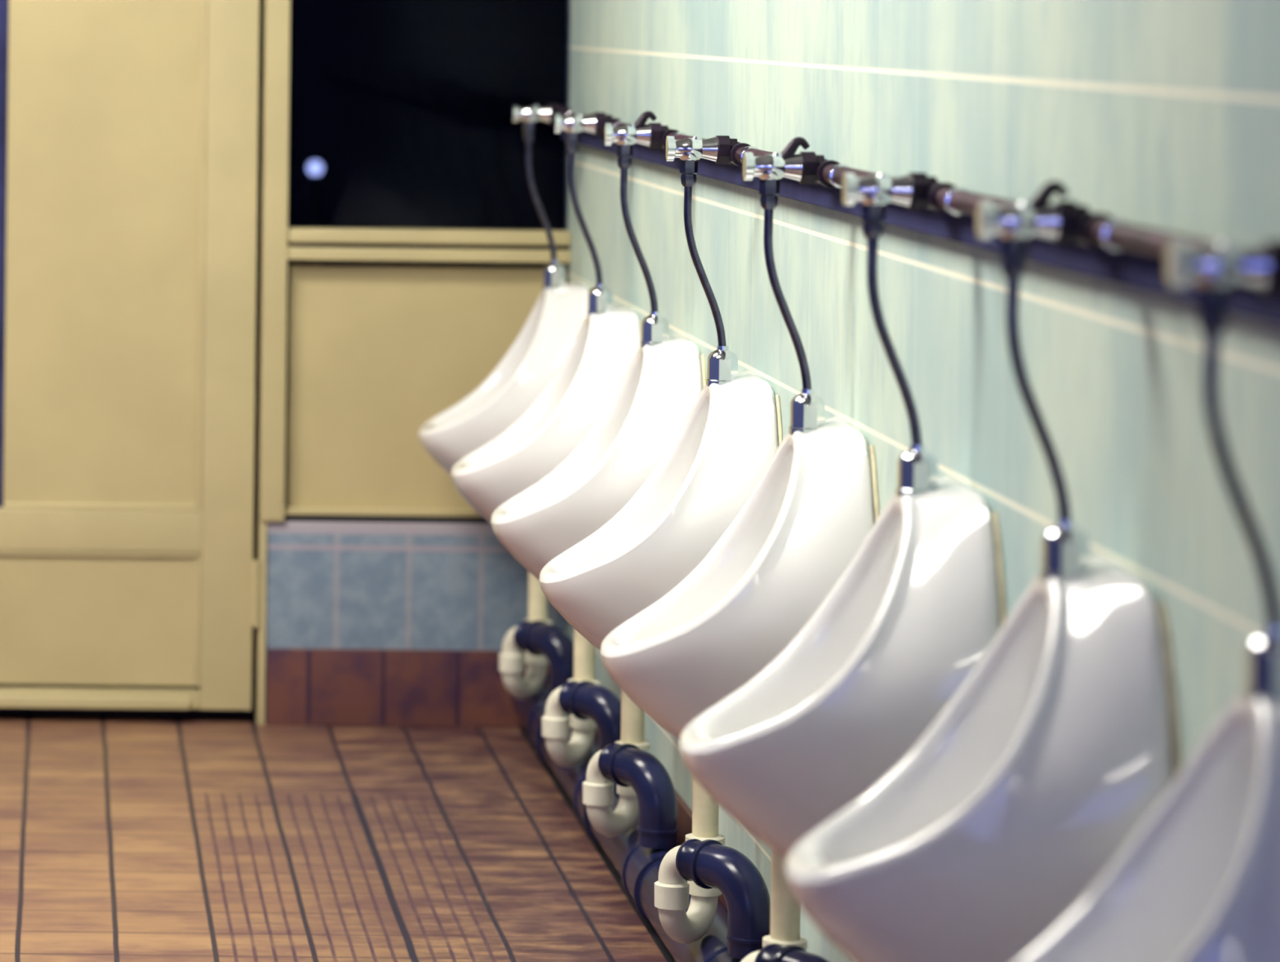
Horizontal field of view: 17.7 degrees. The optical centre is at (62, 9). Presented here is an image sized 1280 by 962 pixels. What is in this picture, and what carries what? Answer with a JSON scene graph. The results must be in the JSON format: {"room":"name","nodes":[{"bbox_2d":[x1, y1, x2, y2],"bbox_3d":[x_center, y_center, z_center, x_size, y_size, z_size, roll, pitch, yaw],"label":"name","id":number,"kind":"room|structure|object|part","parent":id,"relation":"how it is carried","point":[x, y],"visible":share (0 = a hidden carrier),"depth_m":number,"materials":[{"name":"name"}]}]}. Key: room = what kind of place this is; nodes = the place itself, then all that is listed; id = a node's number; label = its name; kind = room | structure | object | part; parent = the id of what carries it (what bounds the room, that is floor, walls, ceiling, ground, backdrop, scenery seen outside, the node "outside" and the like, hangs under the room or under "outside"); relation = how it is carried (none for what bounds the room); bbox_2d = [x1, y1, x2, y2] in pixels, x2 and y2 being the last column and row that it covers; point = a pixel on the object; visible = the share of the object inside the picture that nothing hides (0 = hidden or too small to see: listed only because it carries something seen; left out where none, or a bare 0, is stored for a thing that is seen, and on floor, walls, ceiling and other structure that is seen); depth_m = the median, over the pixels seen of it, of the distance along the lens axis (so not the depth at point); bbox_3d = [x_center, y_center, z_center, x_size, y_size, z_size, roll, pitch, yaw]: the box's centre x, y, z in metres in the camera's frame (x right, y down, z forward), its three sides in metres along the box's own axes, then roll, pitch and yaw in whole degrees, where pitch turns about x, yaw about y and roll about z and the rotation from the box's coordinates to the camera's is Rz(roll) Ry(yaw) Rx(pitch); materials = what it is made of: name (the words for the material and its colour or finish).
{"room":"public restroom","nodes":[
{"label":"public restroom","id":0,"kind":"room"},
{"bbox_2d":[0,713,666,961],"bbox_3d":[-0.749,1.466,3.322,3.335,0.080,9.845,1,0,0],"label":"floor","id":1,"kind":"structure","parent":0,"point":[123,837],"depth_m":6.93,"materials":[{"name":"wood"}]},
{"bbox_2d":[264,520,566,724],"bbox_3d":[0.713,1.239,8.185,0.606,0.409,0.120,1,0,0],"label":"wall","id":2,"kind":"structure","parent":0,"point":[330,584],"depth_m":8.12,"materials":[{"name":"blue tile"}]},
{"bbox_2d":[266,647,550,728],"bbox_3d":[0.707,1.366,8.119,0.594,0.155,0.012,1,0,0],"label":"baseboard","id":3,"kind":"structure","parent":2,"relation":"attached to","point":[305,686],"depth_m":8.11,"materials":[{"name":"tile"}]},
{"bbox_2d":[254,0,571,724],"bbox_3d":[0.718,0.068,8.159,0.622,2.750,0.092,1,0,0],"label":"window","id":4,"kind":"structure","parent":2,"relation":"in","point":[389,133],"depth_m":8.16,"materials":[{"name":"beige paint"}]},
{"bbox_3d":[0.435,-0.140,8.159,0.050,2.340,0.092,1,0,0],"label":"post","id":5,"kind":"part","parent":4,"relation":"part of","materials":[{"name":"beige paint"}]},
{"bbox_3d":[0.733,1.015,8.156,0.571,0.012,0.058,1,0,0],"label":"panel sill","id":6,"kind":"part","parent":4,"relation":"part of","materials":[{"name":"beige paint"}]},
{"bbox_3d":[0.738,0.764,8.171,0.560,0.489,0.019,1,0,0],"label":"panel","id":7,"kind":"part","parent":4,"relation":"part of","materials":[{"name":"beige paint"}]},
{"bbox_3d":[0.739,0.458,8.158,0.571,0.028,0.074,1,0,0],"label":"sill","id":8,"kind":"part","parent":4,"relation":"part of","materials":[{"name":"beige paint"}]},
{"bbox_3d":[0.748,-0.307,8.178,0.571,1.500,0.006,1,0,0],"label":"glass pane","id":9,"kind":"part","parent":4,"relation":"part of","materials":[{"name":"black glass"}]},
{"bbox_2d":[564,0,1279,961],"bbox_3d":[1.089,0.113,3.312,0.120,2.830,9.825,1,0,0],"label":"wall","id":10,"kind":"structure","parent":0,"point":[1158,114],"depth_m":4.43,"materials":[{"name":"green tile"}]},
{"bbox_2d":[417,259,589,476],"bbox_3d":[0.860,0.766,7.900,0.323,0.554,0.402,1,0,0],"label":"urinal","id":11,"kind":"object","parent":10,"relation":"attached to","point":[559,311],"visible":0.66,"depth_m":7.80,"materials":[{"name":"white ceramic"}]},
{"bbox_2d":[511,103,565,260],"bbox_3d":[0.931,0.342,7.900,0.103,0.318,0.042,1,0,0],"label":"pipe","id":12,"kind":"object","parent":11,"relation":"attached to","point":[529,114],"visible":0.99,"depth_m":7.89,"materials":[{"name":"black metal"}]},
{"bbox_2d":[450,283,641,524],"bbox_3d":[0.860,0.766,7.229,0.323,0.554,0.402,1,0,0],"label":"urinal","id":13,"kind":"object","parent":10,"relation":"attached to","point":[608,339],"visible":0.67,"depth_m":7.12,"materials":[{"name":"white ceramic"}]},
{"bbox_2d":[552,111,612,283],"bbox_3d":[0.931,0.342,7.229,0.103,0.318,0.042,1,0,0],"label":"pipe","id":14,"kind":"object","parent":13,"relation":"attached to","point":[573,124],"visible":0.97,"depth_m":7.22,"materials":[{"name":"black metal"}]},
{"bbox_2d":[520,728,675,961],"bbox_3d":[0.966,1.488,3.263,0.095,0.076,9.725,1,0,0],"label":"trim","id":15,"kind":"structure","parent":10,"relation":"attached to","point":[651,931],"depth_m":6.89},
{"bbox_2d":[490,311,706,580],"bbox_3d":[0.860,0.766,6.558,0.323,0.554,0.402,1,0,0],"label":"urinal","id":16,"kind":"object","parent":10,"relation":"attached to","point":[663,381],"visible":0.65,"depth_m":6.45,"materials":[{"name":"white ceramic"}]},
{"bbox_2d":[603,111,668,311],"bbox_3d":[0.931,0.333,6.558,0.103,0.338,0.042,1,0,0],"label":"pipe","id":17,"kind":"object","parent":16,"relation":"attached to","point":[651,134],"visible":1,"depth_m":6.55,"materials":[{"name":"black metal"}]},
{"bbox_3d":[0.946,0.182,6.558,0.042,0.036,0.018,1,0,0],"label":"shut off lever","id":18,"kind":"part","parent":17,"relation":"part of","materials":[{"name":"black metal"}]},
{"bbox_2d":[511,672,742,961],"bbox_3d":[0.956,1.384,5.053,0.120,0.120,6.105,1,0,0],"label":"drain manifold","id":19,"kind":"object","parent":10,"relation":"attached to","point":[637,866],"visible":0.45,"depth_m":6.45,"materials":[{"name":"blue plastic"}]},
{"bbox_2d":[498,571,573,698],"bbox_3d":[0.919,1.195,7.796,0.121,0.300,0.255,1,0,-11],"label":"trap","id":20,"kind":"object","parent":19,"relation":"attached to","point":[544,643],"visible":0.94,"depth_m":7.82,"materials":[{"name":"plastic"}]},
{"bbox_2d":[526,697,550,766],"bbox_3d":[0.956,1.384,7.708,0.120,0.120,0.150,1,0,0],"label":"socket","id":21,"kind":"object","parent":19,"relation":"attached to","point":[534,726],"depth_m":7.71,"materials":[{"name":"blue plastic"}]},
{"bbox_2d":[542,628,621,766],"bbox_3d":[0.919,1.195,7.095,0.121,0.300,0.255,1,0,-11],"label":"trap","id":22,"kind":"object","parent":19,"relation":"attached to","point":[590,705],"visible":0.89,"depth_m":7.12,"materials":[{"name":"beige plastic"}]},
{"bbox_2d":[573,770,615,844],"bbox_3d":[0.956,1.384,7.007,0.120,0.120,0.150,1,0,0],"label":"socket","id":23,"kind":"object","parent":19,"relation":"attached to","point":[580,807],"depth_m":7.02,"materials":[{"name":"blue plastic"}]},
{"bbox_2d":[582,688,678,848],"bbox_3d":[0.909,1.195,6.486,0.122,0.300,0.255,1,0,-6],"label":"trap","id":24,"kind":"object","parent":19,"relation":"attached to","point":[646,789],"visible":0.99,"depth_m":6.45,"materials":[{"name":"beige plastic"}]},
{"bbox_2d":[621,840,682,924],"bbox_3d":[0.956,1.384,6.396,0.120,0.120,0.150,1,0,0],"label":"socket","id":25,"kind":"object","parent":19,"relation":"attached to","point":[637,862],"depth_m":6.37,"materials":[{"name":"blue plastic"}]},
{"bbox_2d":[653,776,770,959],"bbox_3d":[0.919,1.195,5.738,0.121,0.300,0.255,1,0,-11],"label":"trap","id":26,"kind":"object","parent":19,"relation":"attached to","point":[711,868],"visible":0.94,"depth_m":5.72,"materials":[{"name":"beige plastic"}]},
{"bbox_2d":[700,942,742,961],"bbox_3d":[0.956,1.384,5.650,0.120,0.120,0.150,1,0,0],"label":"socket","id":27,"kind":"object","parent":19,"relation":"attached to","point":[718,953],"depth_m":5.70,"materials":[{"name":"blue plastic"}]},
{"bbox_2d":[741,848,829,961],"bbox_3d":[0.919,1.195,5.092,0.121,0.300,0.255,1,0,-11],"label":"trap","id":28,"kind":"object","parent":19,"relation":"attached to","point":[784,943],"visible":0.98,"depth_m":5.18,"materials":[{"name":"beige plastic"}]},
{"bbox_2d":[538,345,782,649],"bbox_3d":[0.860,0.766,5.887,0.323,0.554,0.402,1,0,0],"label":"urinal","id":29,"kind":"object","parent":10,"relation":"attached to","point":[729,437],"visible":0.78,"depth_m":5.78,"materials":[{"name":"white ceramic"}]},
{"bbox_2d":[664,135,737,346],"bbox_3d":[0.931,0.342,5.887,0.103,0.318,0.042,1,0,0],"label":"pipe","id":30,"kind":"object","parent":29,"relation":"attached to","point":[717,148],"visible":1,"depth_m":5.88,"materials":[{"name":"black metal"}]},
{"bbox_2d":[594,727,727,908],"bbox_3d":[1.009,1.369,3.263,0.010,0.155,9.725,1,0,0],"label":"baseboard","id":31,"kind":"structure","parent":10,"relation":"attached to","point":[684,816],"depth_m":6.53,"materials":[{"name":"tile"}]},
{"bbox_2d":[600,388,879,739],"bbox_3d":[0.860,0.766,5.216,0.323,0.554,0.402,1,0,0],"label":"urinal","id":32,"kind":"object","parent":10,"relation":"attached to","point":[811,510],"visible":0.72,"depth_m":5.10,"materials":[{"name":"white ceramic"}]},
{"bbox_2d":[741,137,824,389],"bbox_3d":[0.931,0.333,5.216,0.103,0.338,0.042,1,0,0],"label":"pipe","id":33,"kind":"object","parent":32,"relation":"attached to","point":[802,166],"visible":1,"depth_m":5.21,"materials":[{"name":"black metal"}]},
{"bbox_3d":[0.946,0.182,5.216,0.042,0.036,0.018,1,0,0],"label":"shut off lever","id":34,"kind":"part","parent":33,"relation":"part of","materials":[{"name":"black metal"}]},
{"bbox_2d":[679,444,1006,859],"bbox_3d":[0.860,0.766,4.545,0.323,0.554,0.402,1,0,0],"label":"urinal","id":35,"kind":"object","parent":10,"relation":"attached to","point":[916,609],"visible":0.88,"depth_m":4.43,"materials":[{"name":"white ceramic"}]},
{"bbox_2d":[841,172,937,444],"bbox_3d":[0.931,0.342,4.545,0.103,0.318,0.042,1,0,0],"label":"pipe","id":36,"kind":"object","parent":35,"relation":"attached to","point":[912,189],"visible":0.99,"depth_m":4.54,"materials":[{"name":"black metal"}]},
{"bbox_2d":[561,129,1279,325],"bbox_3d":[1.015,0.240,4.256,0.024,0.042,7.712,1,0,0],"label":"board","id":37,"kind":"object","parent":10,"relation":"attached to","point":[1126,268],"visible":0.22,"depth_m":4.17,"materials":[{"name":"wood"}]},
{"bbox_2d":[560,108,1243,258],"bbox_3d":[0.988,0.210,4.253,0.035,0.035,7.705,1,0,0],"label":"supply pipe","id":38,"kind":"object","parent":37,"relation":"attached to","point":[1097,230],"visible":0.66,"depth_m":4.20,"materials":[{"name":"orange metal"}]},
{"bbox_2d":[784,519,1180,961],"bbox_3d":[0.860,0.766,3.874,0.323,0.554,0.402,1,0,0],"label":"urinal","id":39,"kind":"object","parent":10,"relation":"attached to","point":[1055,749],"visible":0.94,"depth_m":3.75,"materials":[{"name":"white ceramic"}]},
{"bbox_2d":[975,180,1089,520],"bbox_3d":[0.931,0.333,3.874,0.103,0.338,0.042,1,0,0],"label":"pipe","id":40,"kind":"object","parent":39,"relation":"attached to","point":[1059,220],"visible":1,"depth_m":3.87,"materials":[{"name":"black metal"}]},
{"bbox_3d":[0.946,0.182,3.874,0.042,0.036,0.018,1,0,0],"label":"shut off lever","id":41,"kind":"part","parent":40,"relation":"part of","materials":[{"name":"black metal"}]},
{"bbox_2d":[1015,625,1279,961],"bbox_3d":[0.860,0.766,3.203,0.323,0.554,0.402,1,0,0],"label":"urinal","id":42,"kind":"object","parent":10,"relation":"attached to","point":[1198,880],"visible":1,"depth_m":3.29,"materials":[{"name":"white ceramic"}]},
{"bbox_2d":[1165,240,1279,627],"bbox_3d":[0.931,0.342,3.203,0.103,0.318,0.042,1,0,0],"label":"pipe","id":43,"kind":"object","parent":42,"relation":"attached to","point":[1214,268],"visible":1,"depth_m":3.20,"materials":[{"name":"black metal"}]},
{"bbox_3d":[-1.481,0.043,8.185,1.840,2.750,0.120,1,0,0],"label":"wall","id":44,"kind":"structure","parent":0,"visible":0},
{"bbox_2d":[0,0,261,710],"bbox_3d":[-0.074,0.059,8.155,0.972,2.750,0.100,1,0,0],"label":"door","id":45,"kind":"structure","parent":44,"relation":"in","point":[129,131],"depth_m":8.13,"materials":[{"name":"beige paint"}]},
{"bbox_3d":[-0.083,1.225,8.143,0.722,0.270,0.020,1,0,0],"label":"panel","id":46,"kind":"part","parent":45,"relation":"part of","materials":[{"name":"beige paint"}]},
{"bbox_3d":[0.089,0.247,8.145,0.400,1.520,0.020,1,0,0],"label":"panel","id":47,"kind":"part","parent":45,"relation":"part of","materials":[{"name":"beige paint"}]},
{"bbox_2d":[0,0,263,716],"bbox_3d":[-0.071,0.234,8.223,0.984,2.400,0.025,1,0,0],"label":"trim","id":48,"kind":"structure","parent":44,"relation":"attached to","point":[191,712],"depth_m":8.21,"materials":[{"name":"beige wood"}]},
{"label":"outside","id":49,"kind":"structure","parent":0,"visible":0},
{"bbox_2d":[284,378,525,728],"bbox_3d":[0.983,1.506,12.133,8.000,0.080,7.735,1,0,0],"label":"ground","id":50,"kind":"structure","parent":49,"point":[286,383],"depth_m":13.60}
]}

